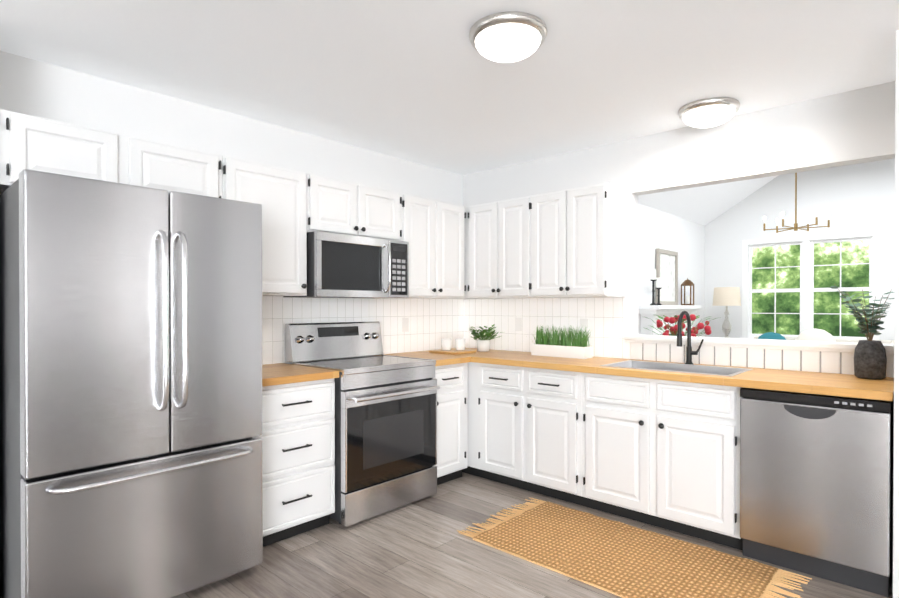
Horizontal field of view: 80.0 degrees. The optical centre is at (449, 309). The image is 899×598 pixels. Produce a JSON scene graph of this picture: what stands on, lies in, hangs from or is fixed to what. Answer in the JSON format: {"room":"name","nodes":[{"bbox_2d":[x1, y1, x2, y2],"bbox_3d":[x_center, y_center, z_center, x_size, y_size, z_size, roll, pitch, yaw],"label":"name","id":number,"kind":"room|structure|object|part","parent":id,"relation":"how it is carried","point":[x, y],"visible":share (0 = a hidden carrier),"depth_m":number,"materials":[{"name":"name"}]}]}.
{"room":"kitchen","nodes":[
{"label":"kitchen","id":0,"kind":"room"},
{"bbox_2d":[0,51,462,364],"bbox_3d":[-2.595,0.041,2.007,0.120,2.470,8.120,0,1,43],"label":"wall","id":1,"kind":"structure","parent":0,"point":[28,86],"depth_m":3.12,"materials":[{"name":"white paint"}]},
{"bbox_2d":[0,109,127,193],"bbox_3d":[-1.830,-0.685,2.500,0.324,0.315,0.460,0,1,43],"label":"upper cabinet","id":2,"kind":"object","parent":1,"relation":"attached to","point":[29,142],"depth_m":2.37,"materials":[{"name":"white wood"}]},
{"bbox_2d":[128,136,223,198],"bbox_3d":[-1.511,-0.688,2.846,0.324,0.315,0.482,0,1,43],"label":"upper cabinet","id":3,"kind":"object","parent":1,"relation":"attached to","point":[151,164],"depth_m":2.73,"materials":[{"name":"white wood"}]},
{"bbox_2d":[224,156,307,295],"bbox_3d":[-1.167,-0.468,3.219,0.324,0.760,0.525,0,1,43],"label":"upper cabinet","id":4,"kind":"object","parent":1,"relation":"attached to","point":[297,206],"depth_m":3.16,"materials":[{"name":"white wood"}]},
{"bbox_2d":[308,173,399,240],"bbox_3d":[-0.725,-0.669,3.695,0.324,0.363,0.769,0,1,43],"label":"upper cabinet","id":5,"kind":"object","parent":1,"relation":"attached to","point":[334,205],"depth_m":3.54,"materials":[{"name":"white wood"}]},
{"bbox_2d":[283,231,408,298],"bbox_3d":[-0.672,-0.283,3.649,0.446,0.400,0.761,0,1,43],"label":"over-the-range microwave","id":6,"kind":"object","parent":5,"relation":"attached to","point":[345,266],"visible":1,"depth_m":3.48,"materials":[{"name":"grey metal"}]},
{"bbox_3d":[-0.550,-0.283,3.549,0.030,0.360,0.711,0,1,43],"label":"glass","id":7,"kind":"part","parent":6,"relation":"part of","materials":[{"name":"black glass"}]},
{"bbox_3d":[-0.420,-0.283,3.636,0.059,0.336,0.020,0,1,43],"label":"handle","id":8,"kind":"part","parent":6,"relation":"part of","materials":[{"name":"silver metal"}]},
{"bbox_2d":[262,296,461,364],"bbox_3d":[-0.674,-0.071,3.988,0.010,0.834,2.359,0,1,43],"label":"tile backsplash","id":9,"kind":"structure","parent":1,"relation":"attached to","point":[433,323],"depth_m":4.14,"materials":[{"name":"white tile"}]},
{"bbox_2d":[402,318,408,331],"bbox_3d":[-0.356,0.120,4.324,0.004,0.114,0.070,0,1,43],"label":"electrical outlet plate","id":10,"kind":"object","parent":9,"relation":"attached to","point":[405,321],"depth_m":4.32,"materials":[{"name":"white plastic"}]},
{"bbox_2d":[400,193,467,298],"bbox_3d":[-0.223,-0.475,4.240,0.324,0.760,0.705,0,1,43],"label":"upper cabinet","id":11,"kind":"object","parent":1,"relation":"attached to","point":[433,229],"depth_m":4.11,"materials":[{"name":"white wood"}]},
{"bbox_2d":[0,472,892,597],"bbox_3d":[1.604,1.330,1.402,7.120,0.100,12.920,0,1,43],"label":"floor","id":12,"kind":"structure","parent":0,"point":[423,548],"depth_m":2.69,"materials":[{"name":"grey wood"}]},
{"bbox_2d":[0,169,262,597],"bbox_3d":[-1.462,0.383,2.480,0.846,1.780,0.910,0,1,43],"label":"fridge","id":13,"kind":"object","parent":12,"relation":"on","point":[131,447],"visible":1,"depth_m":2.17,"materials":[{"name":"grey metal"}]},
{"bbox_3d":[-1.180,0.167,2.218,0.080,1.006,0.792,0,1,43],"label":"handle","id":14,"kind":"part","parent":13,"relation":"part of","materials":[{"name":"silver metal"}]},
{"bbox_2d":[257,378,334,546],"bbox_3d":[-1.065,0.832,3.129,0.608,0.872,0.545,0,1,43],"label":"base cabinet","id":15,"kind":"object","parent":12,"relation":"on","point":[297,436],"depth_m":2.94,"materials":[{"name":"white wood"}]},
{"bbox_2d":[285,321,439,526],"bbox_3d":[-0.559,0.678,3.554,0.717,1.175,0.760,0,1,43],"label":"range","id":16,"kind":"object","parent":12,"relation":"on","point":[385,433],"visible":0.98,"depth_m":3.37,"materials":[{"name":"grey metal"}]},
{"bbox_3d":[-0.534,0.349,3.529,0.650,0.360,0.682,0,1,43],"label":"handle","id":17,"kind":"part","parent":16,"relation":"part of","materials":[{"name":"silver metal"}]},
{"bbox_3d":[-0.560,0.585,3.554,0.595,0.930,0.732,0,1,43],"label":"glass","id":18,"kind":"part","parent":16,"relation":"part of","materials":[{"name":"black glass"}]},
{"bbox_2d":[432,363,467,484],"bbox_3d":[-0.215,0.825,4.048,0.608,0.872,0.420,0,1,43],"label":"base cabinet","id":19,"kind":"object","parent":12,"relation":"on","point":[452,380],"depth_m":3.86,"materials":[{"name":"white wood"}]},
{"bbox_2d":[262,352,470,386],"bbox_3d":[-0.660,0.370,3.545,0.633,0.040,1.724,0,1,43],"label":"countertop","id":20,"kind":"structure","parent":19,"relation":"on","point":[278,374],"depth_m":3.12,"materials":[{"name":"brown wood"}]},
{"bbox_2d":[462,362,481,476],"bbox_3d":[0.174,0.823,4.402,0.698,0.872,0.608,0,1,43],"label":"base cabinet","id":21,"kind":"object","parent":12,"relation":"on","point":[474,467],"depth_m":4.00,"materials":[{"name":"white wood"}]},
{"bbox_2d":[482,363,629,508],"bbox_3d":[0.739,0.826,3.880,0.840,0.872,0.608,0,1,43],"label":"base cabinet","id":22,"kind":"object","parent":12,"relation":"on","point":[562,435],"depth_m":3.50,"materials":[{"name":"white wood"}]},
{"bbox_2d":[417,348,893,400],"bbox_3d":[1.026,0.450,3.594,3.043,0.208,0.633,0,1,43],"label":"countertop","id":23,"kind":"structure","parent":22,"relation":"on","point":[840,385],"depth_m":3.02,"materials":[{"name":"brown wood"}]},
{"bbox_2d":[429,339,475,354],"bbox_3d":[0.025,0.289,4.312,0.280,0.110,0.260,0,1,43],"label":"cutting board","id":24,"kind":"object","parent":23,"relation":"on","point":[447,349],"visible":1,"depth_m":4.29,"materials":[{"name":"brown wood"}]},
{"bbox_2d":[469,324,501,351],"bbox_3d":[0.298,0.232,4.433,0.292,0.224,0.270,0,1,43],"label":"potted plant","id":25,"kind":"object","parent":23,"relation":"on","point":[483,343],"visible":1,"depth_m":4.41,"materials":[{"name":"green plant"}]},
{"bbox_2d":[531,325,592,358],"bbox_3d":[0.833,0.225,3.962,0.547,0.245,0.176,0,1,43],"label":"grass planter","id":26,"kind":"object","parent":23,"relation":"on","point":[557,346],"visible":1,"depth_m":3.93,"materials":[{"name":"white ceramic"}]},
{"bbox_2d":[600,360,752,376],"bbox_3d":[1.368,0.452,3.262,0.758,0.208,0.438,0,1,43],"label":"sink basin","id":27,"kind":"object","parent":23,"relation":"in","point":[628,364],"depth_m":3.35,"materials":[{"name":"grey"}]},
{"bbox_2d":[677,311,703,364],"bbox_3d":[1.514,0.178,3.371,0.116,0.346,0.214,0,1,43],"label":"faucet","id":28,"kind":"object","parent":23,"relation":"on","point":[689,352],"visible":0.96,"depth_m":3.43,"materials":[{"name":"black metal"}]},
{"bbox_2d":[830,284,893,379],"bbox_3d":[2.123,0.106,2.767,0.286,0.498,0.330,0,1,43],"label":"vase","id":29,"kind":"object","parent":23,"relation":"on","point":[870,359],"visible":1,"depth_m":2.74,"materials":[{"name":"brown"}]},
{"bbox_2d":[457,497,811,597],"bbox_3d":[0.868,1.264,2.786,1.600,0.013,0.764,0,1,43],"label":"jute rug","id":30,"kind":"object","parent":12,"relation":"on","point":[620,559],"visible":1,"depth_m":2.72,"materials":[{"name":"beige fabric"}]},
{"bbox_2d":[638,248,700,335],"bbox_3d":[2.784,0.243,6.705,0.240,2.000,1.440,0,1,43],"label":"mantel","id":31,"kind":"object","parent":12,"relation":"on","point":[664,274],"visible":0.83,"depth_m":6.69,"materials":[{"name":"white wood"}]},
{"bbox_2d":[656,248,677,304],"bbox_3d":[2.781,-0.408,6.832,0.033,0.699,0.650,0,1,43],"label":"picture frame","id":32,"kind":"object","parent":31,"relation":"on","point":[666,260],"depth_m":6.84,"materials":[{"name":"beige wood"}]},
{"bbox_2d":[642,314,716,336],"bbox_3d":[2.343,0.646,5.425,0.736,1.212,0.750,0,1,43],"label":"flowers","id":33,"kind":"object","parent":12,"relation":"on","point":[674,329],"visible":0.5,"depth_m":5.34,"materials":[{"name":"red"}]},
{"bbox_2d":[712,287,740,337],"bbox_3d":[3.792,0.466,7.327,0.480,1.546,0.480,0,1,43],"label":"table lamp","id":34,"kind":"object","parent":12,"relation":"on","point":[726,296],"visible":0.52,"depth_m":7.21,"materials":[{"name":"beige fabric"}]},
{"bbox_2d":[740,388,893,596],"bbox_3d":[1.911,0.837,2.761,0.594,0.868,0.624,0,1,43],"label":"dishwasher","id":35,"kind":"object","parent":12,"relation":"on","point":[816,485],"visible":0.88,"depth_m":2.51,"materials":[{"name":"grey metal"}]},
{"bbox_3d":[1.714,0.460,2.545,0.594,0.111,0.044,0,1,43],"label":"panel","id":36,"kind":"part","parent":35,"relation":"part of","materials":[{"name":"black"}]},
{"bbox_2d":[753,328,893,343],"bbox_3d":[4.739,0.741,6.358,2.150,1.010,0.940,0,1,43],"label":"sofa","id":37,"kind":"object","parent":12,"relation":"on","point":[815,334],"visible":0.08,"depth_m":6.70,"materials":[{"name":"beige fabric"}]},
{"bbox_2d":[0,0,898,225],"bbox_3d":[1.563,-2.620,1.331,7.120,2.860,12.800,0,1,43],"label":"ceiling","id":38,"kind":"structure","parent":0,"point":[425,82],"depth_m":2.60,"materials":[{"name":"white paint"}]},
{"bbox_2d":[469,11,546,62],"bbox_3d":[0.251,-1.143,2.309,0.336,0.106,0.336,0,1,43],"label":"ceiling light","id":39,"kind":"object","parent":38,"relation":"attached to","point":[508,37],"visible":1,"depth_m":2.22,"materials":[{"name":"white glass"}]},
{"bbox_2d":[678,97,739,127],"bbox_3d":[1.540,-1.149,3.187,0.336,0.106,0.336,0,1,43],"label":"ceiling light","id":40,"kind":"object","parent":38,"relation":"attached to","point":[709,112],"visible":1,"depth_m":3.09,"materials":[{"name":"white glass"}]},
{"bbox_2d":[763,173,829,232],"bbox_3d":[3.819,-1.496,5.899,0.601,1.250,0.613,0,1,43],"label":"chandelier","id":41,"kind":"object","parent":38,"relation":"hanging from","point":[795,227],"visible":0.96,"depth_m":5.89,"materials":[{"name":"gold metal"}]},
{"bbox_2d":[638,203,704,336],"bbox_3d":[2.216,-0.064,6.356,0.120,2.620,4.800,0,1,43],"label":"wall","id":42,"kind":"structure","parent":0,"point":[682,237],"depth_m":7.08,"materials":[{"name":"white paint"}]},
{"bbox_2d":[463,81,895,358],"bbox_3d":[2.734,-1.433,2.517,7.000,5.410,0.120,0,1,43],"label":"wall","id":43,"kind":"structure","parent":0,"point":[856,126],"depth_m":3.40,"materials":[{"name":"white paint"}]},
{"bbox_2d":[468,195,531,298],"bbox_3d":[0.489,-0.475,4.295,0.596,0.760,0.324,0,1,43],"label":"upper cabinet","id":44,"kind":"object","parent":43,"relation":"attached to","point":[499,232],"depth_m":4.16,"materials":[{"name":"white wood"}]},
{"bbox_2d":[462,297,630,358],"bbox_3d":[0.711,0.126,4.309,1.549,0.437,0.009,0,1,43],"label":"tile backsplash","id":45,"kind":"structure","parent":43,"relation":"attached to","point":[609,318],"depth_m":4.24,"materials":[{"name":"white tile"}]},
{"bbox_2d":[515,317,521,330],"bbox_3d":[0.570,0.119,4.430,0.070,0.114,0.004,0,1,43],"label":"electrical outlet plate","id":46,"kind":"object","parent":45,"relation":"attached to","point":[518,324],"depth_m":4.43,"materials":[{"name":"white plastic"}]},
{"bbox_2d":[580,318,587,333],"bbox_3d":[1.011,0.122,4.023,0.070,0.114,0.004,0,1,43],"label":"electrical outlet plate","id":47,"kind":"object","parent":45,"relation":"attached to","point":[584,322],"depth_m":4.02,"materials":[{"name":"white plastic"}]},
{"bbox_2d":[532,183,626,297],"bbox_3d":[0.929,-0.472,3.889,0.602,0.760,0.324,0,1,43],"label":"upper cabinet","id":48,"kind":"object","parent":43,"relation":"attached to","point":[569,243],"depth_m":3.73,"materials":[{"name":"white wood"}]},
{"bbox_2d":[624,335,893,354],"bbox_3d":[1.848,0.208,3.338,1.499,0.048,0.195,0,1,43],"label":"sill ledge","id":49,"kind":"object","parent":43,"relation":"attached to","point":[842,347],"visible":0.92,"depth_m":3.22,"materials":[{"name":"white"}]},
{"bbox_2d":[630,342,893,377],"bbox_3d":[1.817,0.282,3.283,1.469,0.140,0.018,0,1,43],"label":"tile backsplash","id":50,"kind":"structure","parent":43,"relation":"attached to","point":[821,362],"depth_m":3.23,"materials":[{"name":"white tile"}]},
{"bbox_2d":[705,158,894,339],"bbox_3d":[5.471,-1.411,6.524,4.420,5.310,0.120,0,1,43],"label":"wall","id":51,"kind":"structure","parent":0,"point":[855,197],"depth_m":7.11,"materials":[{"name":"white paint"}]},
{"bbox_2d":[740,230,879,339],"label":"window","id":52,"kind":"structure","parent":51,"relation":"in","point":[806,289],"depth_m":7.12,"materials":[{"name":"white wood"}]},
{"bbox_2d":[893,30,898,597],"bbox_3d":[2.203,0.037,2.483,0.180,2.470,0.664,0,1,43],"label":"wall","id":53,"kind":"structure","parent":0,"point":[896,471],"depth_m":2.29,"materials":[{"name":"white paint"}]}
]}

